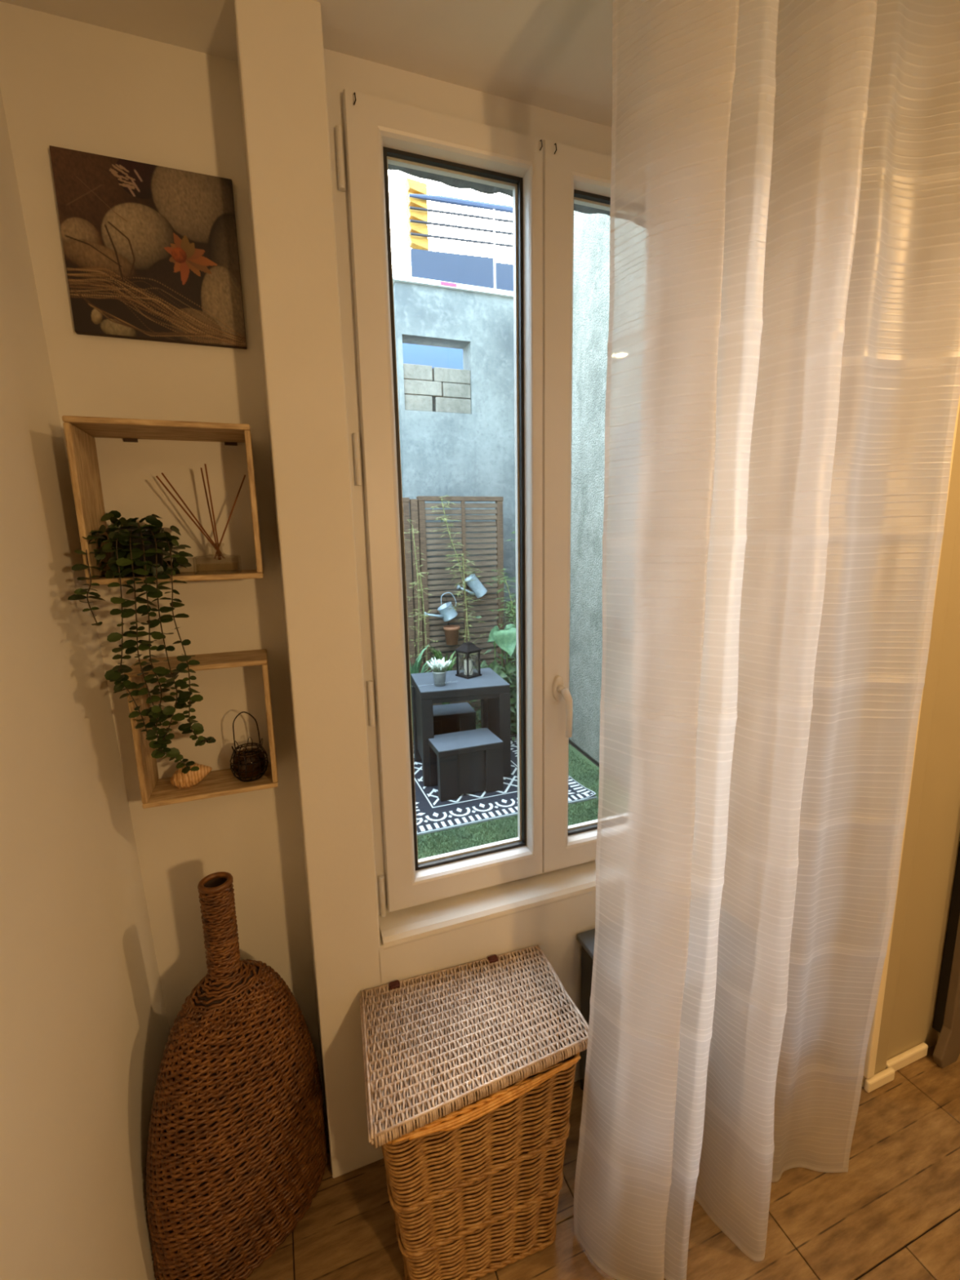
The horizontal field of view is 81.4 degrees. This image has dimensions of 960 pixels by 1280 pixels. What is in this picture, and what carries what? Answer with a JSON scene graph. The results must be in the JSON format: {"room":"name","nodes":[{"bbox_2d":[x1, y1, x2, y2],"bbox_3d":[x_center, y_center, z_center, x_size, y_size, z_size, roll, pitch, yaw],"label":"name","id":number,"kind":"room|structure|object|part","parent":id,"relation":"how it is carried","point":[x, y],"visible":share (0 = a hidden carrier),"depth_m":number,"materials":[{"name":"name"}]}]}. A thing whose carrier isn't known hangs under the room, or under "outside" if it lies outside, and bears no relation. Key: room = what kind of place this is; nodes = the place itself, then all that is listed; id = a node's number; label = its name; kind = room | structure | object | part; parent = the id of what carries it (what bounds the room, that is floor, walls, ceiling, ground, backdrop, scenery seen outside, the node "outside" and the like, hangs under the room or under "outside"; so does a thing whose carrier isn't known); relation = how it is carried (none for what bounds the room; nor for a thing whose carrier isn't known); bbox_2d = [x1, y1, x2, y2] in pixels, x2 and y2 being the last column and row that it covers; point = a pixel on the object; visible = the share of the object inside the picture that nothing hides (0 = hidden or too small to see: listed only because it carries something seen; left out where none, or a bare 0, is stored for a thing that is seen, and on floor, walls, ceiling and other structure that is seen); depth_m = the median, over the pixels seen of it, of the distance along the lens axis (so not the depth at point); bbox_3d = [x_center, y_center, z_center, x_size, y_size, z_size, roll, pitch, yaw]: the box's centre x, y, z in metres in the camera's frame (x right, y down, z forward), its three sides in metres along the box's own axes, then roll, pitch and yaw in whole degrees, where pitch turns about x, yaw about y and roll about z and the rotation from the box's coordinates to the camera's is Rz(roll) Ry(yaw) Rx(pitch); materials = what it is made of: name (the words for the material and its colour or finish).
{"room":"bathroom","nodes":[
{"label":"bathroom","id":0,"kind":"room"},
{"bbox_2d":[0,87,169,1279],"bbox_3d":[-0.367,0.448,-0.930,0.217,2.470,4.473,-3,11,-12],"label":"wall","id":1,"kind":"structure","parent":0,"point":[84,1028],"depth_m":0.93,"materials":[{"name":"paint"}]},
{"bbox_2d":[0,1,325,1112],"bbox_3d":[-0.727,0.063,1.204,0.660,2.470,0.088,-5,11,-20],"label":"wall","id":2,"kind":"structure","parent":0,"point":[65,82],"depth_m":1.14,"materials":[{"name":"paint"}]},
{"bbox_2d":[48,145,247,349],"bbox_3d":[-0.612,-0.726,1.053,0.293,0.300,0.014,-5,11,-20],"label":"print","id":3,"kind":"object","parent":2,"relation":"attached to","point":[151,251],"visible":1,"depth_m":1.04},
{"bbox_2d":[62,415,263,585],"bbox_3d":[-0.584,-0.259,1.072,0.290,0.283,0.151,-5,11,-20],"label":"box shelf","id":4,"kind":"object","parent":2,"relation":"attached to","point":[80,432],"visible":0.94,"depth_m":1.02,"materials":[{"name":"brown wood"}]},
{"bbox_2d":[67,510,216,773],"bbox_3d":[-0.631,0.007,1.068,0.201,0.503,0.178,-5,11,-20],"label":"trailing plant","id":5,"kind":"object","parent":4,"relation":"on","point":[137,549],"visible":1,"depth_m":1.02,"materials":[{"name":"green plant"}]},
{"bbox_3d":[-0.677,-0.115,0.993,0.015,0.171,0.068,0,10,4],"label":"stem","id":6,"kind":"part","parent":5,"relation":"part of","materials":[{"name":"green plant"}]},
{"bbox_3d":[-0.640,-0.006,1.018,0.030,0.402,0.046,4,12,28],"label":"stem","id":7,"kind":"part","parent":5,"relation":"part of","materials":[{"name":"green plant"}]},
{"bbox_3d":[-0.643,-0.166,1.051,0.094,0.088,0.094,-5,11,-20],"label":"pot","id":8,"kind":"part","parent":5,"relation":"part of","materials":[{"name":"black plastic"}]},
{"bbox_3d":[-0.616,-0.023,1.024,0.019,0.371,0.049,-3,11,-9],"label":"stem","id":9,"kind":"part","parent":5,"relation":"part of","materials":[{"name":"green plant"}]},
{"bbox_3d":[-0.608,-0.003,1.033,0.020,0.421,0.048,-5,11,-20],"label":"stem","id":10,"kind":"part","parent":5,"relation":"part of","materials":[{"name":"green plant"}]},
{"bbox_3d":[-0.590,0.024,1.048,0.046,0.475,0.048,-1,10,2],"label":"stem","id":11,"kind":"part","parent":5,"relation":"part of","materials":[{"name":"green plant"}]},
{"bbox_3d":[-0.572,-0.004,1.049,0.095,0.410,0.031,3,11,19],"label":"stem","id":12,"kind":"part","parent":5,"relation":"part of","materials":[{"name":"green plant"}]},
{"bbox_2d":[155,463,245,574],"bbox_3d":[-0.532,-0.234,1.083,0.158,0.206,0.081,-5,11,-20],"label":"reed diffuser","id":13,"kind":"object","parent":4,"relation":"on","point":[219,553],"visible":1,"depth_m":1.09,"materials":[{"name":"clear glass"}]},
{"bbox_2d":[194,551,241,574],"bbox_3d":[-0.518,-0.162,1.101,0.081,0.058,0.081,-5,11,-20],"label":"bottle","id":14,"kind":"object","parent":13,"relation":"attached to","point":[220,554],"depth_m":1.10,"materials":[{"name":"clear glass"}]},
{"bbox_2d":[124,648,278,808],"bbox_3d":[-0.568,0.175,1.167,0.251,0.276,0.126,-5,11,-20],"label":"box shelf","id":15,"kind":"object","parent":2,"relation":"attached to","point":[154,791],"visible":0.89,"depth_m":1.14,"materials":[{"name":"brown wood"}]},
{"bbox_2d":[170,762,212,788],"bbox_3d":[-0.607,0.282,1.167,0.071,0.054,0.061,3,11,21],"label":"seashell","id":16,"kind":"object","parent":15,"relation":"on","point":[180,780],"visible":0.87,"depth_m":1.15,"materials":[{"name":"beige"}]},
{"bbox_2d":[230,711,268,782],"bbox_3d":[-0.494,0.223,1.187,0.076,0.148,0.076,-5,11,-20],"label":"wire lantern","id":17,"kind":"object","parent":15,"relation":"on","point":[251,770],"visible":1,"depth_m":1.18,"materials":[{"name":"black metal"}]},
{"bbox_3d":[-0.495,0.191,1.181,0.051,0.083,0.003,-5,11,-20],"label":"handle","id":18,"kind":"part","parent":17,"relation":"part of","materials":[{"name":"black metal"}]},
{"bbox_2d":[230,742,268,782],"bbox_3d":[-0.494,0.262,1.194,0.076,0.069,0.076,-5,11,-20],"label":"wire basket","id":19,"kind":"object","parent":17,"relation":"attached to","point":[251,770],"depth_m":1.18,"materials":[{"name":"black metal"}]},
{"bbox_2d":[240,763,259,777],"bbox_3d":[-0.493,0.280,1.197,0.036,0.018,0.036,-5,11,-20],"label":"candle","id":20,"kind":"object","parent":17,"relation":"on","point":[249,767],"depth_m":1.19,"materials":[{"name":"wax"}]},
{"bbox_2d":[0,0,613,127],"bbox_3d":[1.389,-0.948,-0.513,4.400,0.205,4.380,-5,11,-20],"label":"ceiling","id":21,"kind":"structure","parent":0,"point":[555,55],"depth_m":1.01,"materials":[{"name":"paint"}]},
{"bbox_2d":[573,0,959,1279],"bbox_3d":[0.565,0.090,1.022,0.849,2.424,0.153,-4,11,-15],"label":"sheer curtain","id":22,"kind":"object","parent":21,"relation":"hanging from","point":[783,386],"visible":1,"depth_m":0.97,"materials":[{"name":"white fabric"}]},
{"bbox_2d":[234,0,383,1177],"bbox_3d":[-0.349,0.048,1.243,0.148,2.470,0.238,-5,11,-20],"label":"wall pillar","id":23,"kind":"structure","parent":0,"point":[281,63],"depth_m":1.07,"materials":[{"name":"paint"}]},
{"bbox_2d":[426,646,459,704],"bbox_3d":[-0.285,0.414,4.426,0.285,0.802,0.211,-2,10,-7],"label":"leaf plant","id":24,"kind":"object","parent":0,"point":[438,655],"visible":0.24,"depth_m":4.39,"materials":[{"name":"green plant"}]},
{"bbox_2d":[378,891,595,1081],"bbox_3d":[0.324,0.969,1.653,1.255,0.685,0.218,-5,11,-20],"label":"wall","id":25,"kind":"structure","parent":0,"point":[554,927],"depth_m":1.40,"materials":[{"name":"paint"}]},
{"bbox_2d":[324,48,611,917],"bbox_3d":[0.151,-0.243,1.351,0.927,1.815,0.139,-5,11,-20],"label":"window","id":26,"kind":"structure","parent":25,"relation":"in","point":[380,115],"depth_m":1.23,"materials":[{"name":"white plastic"}]},
{"bbox_3d":[-0.052,-0.205,1.284,0.413,1.708,0.056,-5,11,-20],"label":"sash","id":27,"kind":"part","parent":26,"relation":"part of","materials":[{"name":"white plastic"}]},
{"bbox_3d":[0.197,0.121,1.401,0.029,0.066,0.012,-5,11,-20],"label":"handle","id":28,"kind":"part","parent":26,"relation":"part of","materials":[{"name":"beige plastic"}]},
{"bbox_3d":[0.212,0.178,1.392,0.031,0.128,0.036,-5,11,-20],"label":"handle lever","id":29,"kind":"part","parent":26,"relation":"part of","materials":[{"name":"beige plastic"}]},
{"bbox_3d":[0.345,-0.240,1.430,0.434,1.708,0.056,-5,11,-20],"label":"sash","id":30,"kind":"part","parent":26,"relation":"part of","materials":[{"name":"white plastic"}]},
{"bbox_2d":[378,860,595,950],"bbox_3d":[0.175,0.652,1.485,0.892,0.030,0.120,-5,11,-20],"label":"sill","id":31,"kind":"structure","parent":25,"relation":"on","point":[415,923],"depth_m":1.40,"materials":[{"name":"paint"}]},
{"bbox_2d":[387,164,609,215],"bbox_3d":[0.234,-1.149,1.342,1.450,0.174,0.090,-5,11,-20],"label":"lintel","id":32,"kind":"object","parent":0,"point":[450,181],"visible":0.04,"depth_m":1.29,"materials":[{"name":"grey concrete"}]},
{"bbox_2d":[244,1044,959,1279],"bbox_3d":[1.497,1.558,-0.066,4.300,0.100,4.315,-5,11,-20],"label":"floor","id":33,"kind":"structure","parent":0,"point":[895,1213],"depth_m":1.24,"materials":[{"name":"wood"}]},
{"bbox_2d":[146,871,328,1279],"bbox_3d":[-0.527,0.882,1.189,0.239,0.856,0.389,8,14,40],"label":"vase","id":34,"kind":"object","parent":33,"relation":"on","point":[237,1150],"visible":1,"depth_m":1.10,"materials":[{"name":"brown wicker"}]},
{"bbox_2d":[359,945,588,1279],"bbox_3d":[-0.018,1.044,1.246,0.488,0.488,0.310,-5,11,-20],"label":"laundry hamper","id":35,"kind":"object","parent":33,"relation":"on","point":[469,1072],"visible":1,"depth_m":1.14,"materials":[{"name":"wicker"}]},
{"bbox_3d":[-0.021,0.836,1.208,0.469,0.064,0.310,-5,11,-20],"label":"lid","id":36,"kind":"part","parent":35,"relation":"part of","materials":[{"name":"wicker"}]},
{"bbox_2d":[576,928,595,1090],"bbox_3d":[0.507,1.007,1.462,0.434,0.472,0.262,-5,11,-20],"label":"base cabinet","id":37,"kind":"object","parent":33,"relation":"on","point":[586,939],"visible":0.11,"depth_m":1.46,"materials":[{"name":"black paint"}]},
{"bbox_3d":[0.500,0.782,1.428,0.434,0.017,0.248,-5,11,-20],"label":"panel","id":38,"kind":"part","parent":37,"relation":"part of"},
{"bbox_3d":[0.319,1.020,1.403,0.015,0.435,0.230,-5,11,-20],"label":"panel","id":39,"kind":"part","parent":37,"relation":"part of","materials":[{"name":"black paint"}]},
{"bbox_2d":[932,842,959,1068],"bbox_3d":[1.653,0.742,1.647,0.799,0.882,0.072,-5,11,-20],"label":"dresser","id":40,"kind":"object","parent":33,"relation":"on","point":[946,1020],"visible":1,"depth_m":1.56,"materials":[{"name":"black paint"}]},
{"bbox_2d":[862,406,959,1087],"bbox_3d":[0.998,-0.023,1.483,0.092,2.470,0.365,-5,11,-20],"label":"wall","id":41,"kind":"structure","parent":0,"point":[953,498],"depth_m":1.37,"materials":[{"name":"beige paint"}]},
{"bbox_2d":[886,508,959,1060],"bbox_3d":[1.911,-0.104,1.827,1.950,2.470,0.350,-5,11,-20],"label":"wall","id":42,"kind":"structure","parent":0,"point":[938,832],"depth_m":1.49,"materials":[{"name":"beige paint"}]},
{"bbox_2d":[863,1066,894,1093],"bbox_3d":[1.095,1.206,1.529,0.105,0.034,0.015,-5,11,-20],"label":"baseboard","id":43,"kind":"object","parent":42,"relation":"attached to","point":[886,1076],"visible":1,"depth_m":1.52,"materials":[{"name":"white wood"}]},
{"bbox_2d":[885,1042,928,1071],"bbox_3d":[1.212,1.191,1.588,0.171,0.036,0.015,-5,11,-20],"label":"baseboard","id":44,"kind":"structure","parent":42,"relation":"attached to","point":[903,1060],"depth_m":1.58,"materials":[{"name":"white wood"}]},
{"bbox_2d":[863,395,959,1079],"bbox_3d":[1.029,-0.011,1.292,0.028,2.425,0.014,-5,11,-20],"label":"trim","id":45,"kind":"structure","parent":42,"relation":"attached to","point":[872,1049],"depth_m":1.46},
{"label":"outside","id":46,"kind":"structure","parent":0,"visible":0},
{"bbox_2d":[568,742,599,767],"bbox_3d":[-0.622,1.156,3.199,3.850,0.196,3.280,-5,11,-20],"label":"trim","id":47,"kind":"structure","parent":46,"point":[571,744],"depth_m":4.15,"materials":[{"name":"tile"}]},
{"bbox_2d":[417,723,599,859],"bbox_3d":[-0.658,1.052,3.156,3.570,0.018,3.220,-5,11,-20],"label":"lawn","id":48,"kind":"structure","parent":47,"relation":"on","point":[581,769],"depth_m":3.13,"materials":[{"name":"green plant"}]},
{"bbox_2d":[402,497,415,666],"bbox_3d":[-0.884,-0.123,4.333,0.758,1.912,0.062,-5,11,-20],"label":"slatted screen","id":49,"kind":"object","parent":48,"relation":"on","point":[406,500],"visible":0.03,"depth_m":4.37,"materials":[{"name":"brown wood"}]},
{"bbox_3d":[-0.902,-1.045,4.162,0.758,0.035,0.054,-5,11,-20],"label":"rail","id":50,"kind":"part","parent":49,"relation":"part of","materials":[{"name":"brown wood"}]},
{"bbox_2d":[408,498,424,673],"bbox_3d":[-0.493,-0.147,4.455,0.054,1.900,0.055,-5,11,-20],"label":"fence post","id":51,"kind":"object","parent":48,"relation":"on","point":[413,503],"visible":0.53,"depth_m":4.36,"materials":[{"name":"brown wood"}]},
{"bbox_2d":[404,519,436,671],"bbox_3d":[-0.439,-0.007,4.279,0.276,1.803,0.179,1,11,13],"label":"bamboo","id":52,"kind":"object","parent":48,"relation":"on","point":[420,573],"visible":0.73,"depth_m":4.23,"materials":[{"name":"green plant"}]},
{"bbox_3d":[-0.469,-0.015,4.289,0.028,1.700,0.046,-5,11,-20],"label":"stem","id":53,"kind":"part","parent":52,"relation":"part of","materials":[{"name":"green plant"}]},
{"bbox_3d":[-0.419,0.156,4.319,0.021,1.350,0.048,-8,13,-34],"label":"stem","id":54,"kind":"part","parent":52,"relation":"part of","materials":[{"name":"green plant"}]},
{"bbox_2d":[430,494,484,727],"bbox_3d":[-0.158,-0.153,4.449,0.471,1.959,0.204,-4,11,-14],"label":"bamboo","id":55,"kind":"object","parent":48,"relation":"on","point":[442,518],"visible":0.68,"depth_m":4.38,"materials":[{"name":"green plant"}]},
{"bbox_3d":[-0.191,-0.152,4.452,0.179,1.901,0.020,-1,10,0],"label":"stem","id":56,"kind":"part","parent":55,"relation":"part of","materials":[{"name":"green plant"}]},
{"bbox_3d":[-0.103,0.052,4.490,0.036,1.480,0.021,4,11,24],"label":"stem","id":57,"kind":"part","parent":55,"relation":"part of","materials":[{"name":"green plant"}]},
{"bbox_2d":[416,496,504,724],"bbox_3d":[-0.134,-0.192,4.598,0.712,1.923,0.060,-5,11,-20],"label":"slatted screen","id":58,"kind":"object","parent":48,"relation":"on","point":[497,526],"visible":0.6,"depth_m":4.52,"materials":[{"name":"brown wood"}]},
{"bbox_2d":[424,591,457,622],"bbox_3d":[-0.319,-0.260,4.418,0.283,0.232,0.149,-5,11,-20],"label":"watering can","id":59,"kind":"object","parent":58,"relation":"hanging from","point":[446,614],"visible":0.91,"depth_m":4.39,"materials":[{"name":"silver metal"}]},
{"bbox_3d":[-0.352,-0.189,4.385,0.137,0.048,0.025,-6,11,-24],"label":"spout","id":60,"kind":"part","parent":59,"relation":"part of","materials":[{"name":"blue metal"}]},
{"bbox_3d":[-0.249,-0.319,4.423,0.129,0.120,0.007,-5,11,-20],"label":"handle","id":61,"kind":"part","parent":59,"relation":"part of","materials":[{"name":"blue metal"}]},
{"bbox_2d":[443,622,459,644],"bbox_3d":[-0.227,-0.052,4.482,0.135,0.173,0.135,4,11,24],"label":"wall pot","id":62,"kind":"object","parent":58,"relation":"hanging from","point":[451,633],"visible":1,"depth_m":4.44,"materials":[{"name":"ceramic"}]},
{"bbox_3d":[-0.152,-1.120,4.426,0.712,0.035,0.054,-5,11,-20],"label":"rail","id":63,"kind":"part","parent":58,"relation":"part of","materials":[{"name":"brown wood"}]},
{"bbox_2d":[456,573,487,598],"bbox_3d":[-0.075,-0.437,4.487,0.264,0.206,0.137,-5,11,-20],"label":"watering can","id":64,"kind":"object","parent":58,"relation":"hanging from","point":[476,586],"visible":0.84,"depth_m":4.45,"materials":[{"name":"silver metal"}]},
{"bbox_3d":[-0.102,-0.388,4.446,0.126,0.075,0.025,-6,11,-25],"label":"spout","id":65,"kind":"part","parent":64,"relation":"part of","materials":[{"name":"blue metal"}]},
{"bbox_2d":[470,615,516,742],"bbox_3d":[0.200,0.299,4.392,0.763,1.019,0.505,-5,11,-20],"label":"leafy shrub","id":66,"kind":"object","parent":48,"relation":"on","point":[505,638],"visible":0.28,"depth_m":4.27,"materials":[{"name":"green plant"}]},
{"bbox_3d":[0.178,0.399,4.399,0.012,0.821,0.063,-1,10,1],"label":"stem","id":67,"kind":"part","parent":66,"relation":"part of","materials":[{"name":"green plant"}]},
{"bbox_3d":[0.216,0.396,4.413,0.012,0.821,0.063,-1,10,1],"label":"stem","id":68,"kind":"part","parent":66,"relation":"part of","materials":[{"name":"green plant"}]},
{"bbox_2d":[485,531,516,689],"bbox_3d":[0.324,-0.075,4.501,0.532,1.833,0.280,-5,11,-20],"label":"bamboo","id":69,"kind":"object","parent":48,"relation":"on","point":[513,611],"visible":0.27,"depth_m":4.44,"materials":[{"name":"green plant"}]},
{"bbox_3d":[0.262,0.116,4.544,0.126,1.321,0.056,-5,11,-20],"label":"stem","id":70,"kind":"part","parent":69,"relation":"part of","materials":[{"name":"green plant"}]},
{"bbox_2d":[413,733,596,835],"bbox_3d":[-0.102,0.901,3.868,1.234,0.029,1.392,-5,11,-20],"label":"outdoor rug","id":71,"kind":"object","parent":48,"relation":"on","point":[433,815],"visible":0.2,"depth_m":3.40,"materials":[{"name":"black fabric"}]},
{"bbox_2d":[409,644,431,733],"bbox_3d":[-0.520,0.447,4.249,0.332,0.810,0.266,2,11,16],"label":"leaf plant","id":72,"kind":"object","parent":71,"relation":"on","point":[415,668],"visible":0.26,"depth_m":4.23,"materials":[{"name":"green plant"}]},
{"bbox_2d":[432,702,475,735],"bbox_3d":[-0.242,0.679,4.216,0.380,0.325,0.260,-4,11,-14],"label":"garden stool","id":73,"kind":"object","parent":71,"relation":"on","point":[459,717],"visible":0.36,"depth_m":4.11,"materials":[{"name":"black wood"}]},
{"bbox_3d":[-0.341,0.724,4.095,0.117,0.285,0.057,-4,11,-14],"label":"leg","id":74,"kind":"part","parent":73,"relation":"part of","materials":[{"name":"black wood"}]},
{"bbox_3d":[-0.216,0.710,4.123,0.140,0.273,0.014,-4,11,-14],"label":"panel","id":75,"kind":"part","parent":73,"relation":"part of","materials":[{"name":"black wood"}]},
{"bbox_3d":[-0.245,0.541,4.191,0.380,0.036,0.260,-4,11,-14],"label":"seat","id":76,"kind":"part","parent":73,"relation":"part of","materials":[{"name":"black wood"}]},
{"bbox_3d":[-0.092,0.708,4.158,0.117,0.285,0.057,-4,11,-14],"label":"leg","id":77,"kind":"part","parent":73,"relation":"part of","materials":[{"name":"black wood"}]},
{"bbox_2d":[410,667,511,786],"bbox_3d":[-0.144,0.580,3.884,0.590,0.637,0.510,-4,11,-14],"label":"garden table","id":78,"kind":"object","parent":71,"relation":"on","point":[493,691],"visible":0.83,"depth_m":3.69,"materials":[{"name":"black wood"}]},
{"bbox_3d":[-0.447,0.586,4.035,0.075,0.582,0.075,-4,11,-14],"label":"leg","id":79,"kind":"part","parent":78,"relation":"part of","materials":[{"name":"black wood"}]},
{"bbox_3d":[-0.401,0.575,3.817,0.024,0.482,0.360,-4,11,-14],"label":"panel","id":80,"kind":"part","parent":78,"relation":"part of","materials":[{"name":"black wood"}]},
{"bbox_3d":[-0.340,0.660,3.620,0.075,0.582,0.075,-4,11,-14],"label":"leg","id":81,"kind":"part","parent":78,"relation":"part of","materials":[{"name":"black wood"}]},
{"bbox_2d":[426,657,451,686],"bbox_3d":[-0.263,0.203,3.653,0.151,0.191,0.172,-5,11,-20],"label":"potted succulent","id":82,"kind":"object","parent":78,"relation":"on","point":[438,667],"visible":1,"depth_m":3.62,"materials":[{"name":"grey plant"}]},
{"bbox_2d":[431,670,446,686],"bbox_3d":[-0.265,0.250,3.660,0.094,0.096,0.093,-5,11,-20],"label":"pot","id":83,"kind":"object","parent":82,"relation":"attached to","point":[439,676],"depth_m":3.63,"materials":[{"name":"metal"}]},
{"bbox_2d":[454,637,481,679],"bbox_3d":[-0.082,0.117,3.880,0.132,0.272,0.132,-11,14,-42],"label":"lantern","id":84,"kind":"object","parent":78,"relation":"on","point":[468,647],"visible":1,"depth_m":3.86,"materials":[{"name":"black metal"}]},
{"bbox_3d":[-0.157,0.161,3.892,0.010,0.160,0.010,-11,14,-42],"label":"post","id":85,"kind":"part","parent":84,"relation":"part of","materials":[{"name":"brown metal"}]},
{"bbox_3d":[-0.084,0.174,3.813,0.010,0.160,0.010,-11,14,-42],"label":"post","id":86,"kind":"part","parent":84,"relation":"part of","materials":[{"name":"brown metal"}]},
{"bbox_3d":[-0.083,0.076,3.873,0.122,0.010,0.122,-11,14,-42],"label":"frame","id":87,"kind":"part","parent":84,"relation":"part of","materials":[{"name":"brown metal"}]},
{"bbox_2d":[463,658,472,675],"bbox_3d":[-0.081,0.187,3.893,0.060,0.105,0.059,-5,11,-20],"label":"candle","id":88,"kind":"object","parent":84,"relation":"on","point":[470,664],"depth_m":3.87,"materials":[{"name":"white wax"}]},
{"bbox_3d":[-0.005,0.159,3.885,0.010,0.160,0.010,-11,14,-42],"label":"post","id":89,"kind":"part","parent":84,"relation":"part of","materials":[{"name":"brown metal"}]},
{"bbox_3d":[0.053,0.554,4.157,0.075,0.582,0.075,-4,11,-14],"label":"leg","id":90,"kind":"part","parent":78,"relation":"part of","materials":[{"name":"black wood"}]},
{"bbox_3d":[0.112,0.541,3.942,0.024,0.482,0.360,-4,11,-14],"label":"panel","id":91,"kind":"part","parent":78,"relation":"part of","materials":[{"name":"black wood"}]},
{"bbox_3d":[0.159,0.628,3.742,0.075,0.582,0.075,-4,11,-14],"label":"leg","id":92,"kind":"part","parent":78,"relation":"part of","materials":[{"name":"black wood"}]},
{"bbox_2d":[427,727,503,801],"bbox_3d":[-0.098,0.791,3.591,0.424,0.325,0.290,-5,11,-20],"label":"garden stool","id":93,"kind":"object","parent":71,"relation":"on","point":[470,761],"visible":0.91,"depth_m":3.49,"materials":[{"name":"black wood"}]},
{"bbox_3d":[-0.279,0.805,3.647,0.117,0.285,0.057,-5,11,-20],"label":"leg","id":94,"kind":"part","parent":93,"relation":"part of","materials":[{"name":"black wood"}]},
{"bbox_3d":[-0.198,0.842,3.438,0.117,0.285,0.057,-5,11,-20],"label":"leg","id":95,"kind":"part","parent":93,"relation":"part of","materials":[{"name":"black wood"}]},
{"bbox_3d":[-0.101,0.653,3.566,0.424,0.036,0.290,-5,11,-20],"label":"seat","id":96,"kind":"part","parent":93,"relation":"part of","materials":[{"name":"black wood"}]},
{"bbox_3d":[-0.057,0.824,3.487,0.184,0.273,0.014,-5,11,-20],"label":"panel","id":97,"kind":"part","parent":93,"relation":"part of","materials":[{"name":"black wood"}]},
{"bbox_3d":[0.083,0.817,3.542,0.117,0.285,0.057,-5,11,-20],"label":"leg","id":98,"kind":"part","parent":93,"relation":"part of","materials":[{"name":"black wood"}]},
{"bbox_2d":[502,597,516,714],"bbox_3d":[0.379,0.188,4.742,0.364,1.103,0.090,-5,11,-20],"label":"plant","id":99,"kind":"object","parent":48,"relation":"on","point":[507,618],"visible":0.12,"depth_m":4.62,"materials":[{"name":"green plant"}]},
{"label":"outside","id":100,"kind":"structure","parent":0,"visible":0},
{"bbox_2d":[393,280,515,707],"bbox_3d":[0.435,-1.014,5.090,2.315,3.740,0.200,-5,11,-20],"label":"wall","id":101,"kind":"structure","parent":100,"point":[456,426],"depth_m":4.59,"materials":[{"name":"concrete"}]},
{"bbox_2d":[392,274,513,297],"bbox_3d":[0.386,-2.869,4.745,2.340,0.035,0.260,-5,11,-20],"label":"coping","id":102,"kind":"object","parent":101,"relation":"on","point":[397,277],"depth_m":4.40},
{"bbox_2d":[404,177,428,250],"bbox_3d":[-0.502,-3.208,4.415,0.157,0.785,0.130,-5,11,-20],"label":"pillar","id":103,"kind":"structure","parent":102,"relation":"on","point":[412,186],"depth_m":4.34,"materials":[{"name":"yellow paint"}]},
{"bbox_2d":[408,193,513,291],"bbox_3d":[0.439,-3.201,4.631,2.066,0.714,0.132,-5,11,-20],"label":"terrace railing","id":104,"kind":"object","parent":102,"relation":"on","point":[467,269],"visible":0.44,"depth_m":4.46,"materials":[{"name":"white metal"}]},
{"bbox_3d":[-0.215,-2.964,4.468,0.690,0.265,0.015,-5,11,-20],"label":"panel","id":105,"kind":"part","parent":104,"relation":"part of","materials":[{"name":"blue glass"}]},
{"bbox_3d":[0.046,-3.484,4.476,1.261,0.085,0.048,-5,11,-20],"label":"handrail","id":106,"kind":"part","parent":104,"relation":"part of","materials":[{"name":"blue metal"}]},
{"bbox_3d":[0.116,-3.175,4.555,0.018,0.645,0.018,-11,14,-42],"label":"post","id":107,"kind":"part","parent":104,"relation":"part of","materials":[{"name":"white metal"}]},
{"bbox_3d":[0.458,-3.023,4.716,0.700,0.265,0.015,-5,11,-20],"label":"panel","id":108,"kind":"part","parent":104,"relation":"part of","materials":[{"name":"blue glass"}]},
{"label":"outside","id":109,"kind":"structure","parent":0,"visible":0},
{"bbox_2d":[568,210,609,762],"bbox_3d":[1.002,-1.307,3.410,0.307,4.900,3.439,-4,11,-15],"label":"wall","id":110,"kind":"structure","parent":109,"point":[591,254],"depth_m":3.83,"materials":[{"name":"grey concrete"}]},
{"bbox_2d":[568,738,599,765],"bbox_3d":[0.855,0.887,3.903,0.012,0.012,2.310,-4,11,-15],"label":"trim","id":111,"kind":"structure","parent":110,"relation":"attached to","point":[570,740],"depth_m":4.16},
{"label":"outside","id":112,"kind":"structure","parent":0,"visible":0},
{"bbox_2d":[402,342,462,369],"bbox_3d":[-0.195,-1.318,6.314,3.000,3.920,0.200,-5,11,-20],"label":"sky","id":113,"kind":"structure","parent":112,"point":[433,356],"depth_m":5.81,"materials":[{"name":"blue"}]}
]}

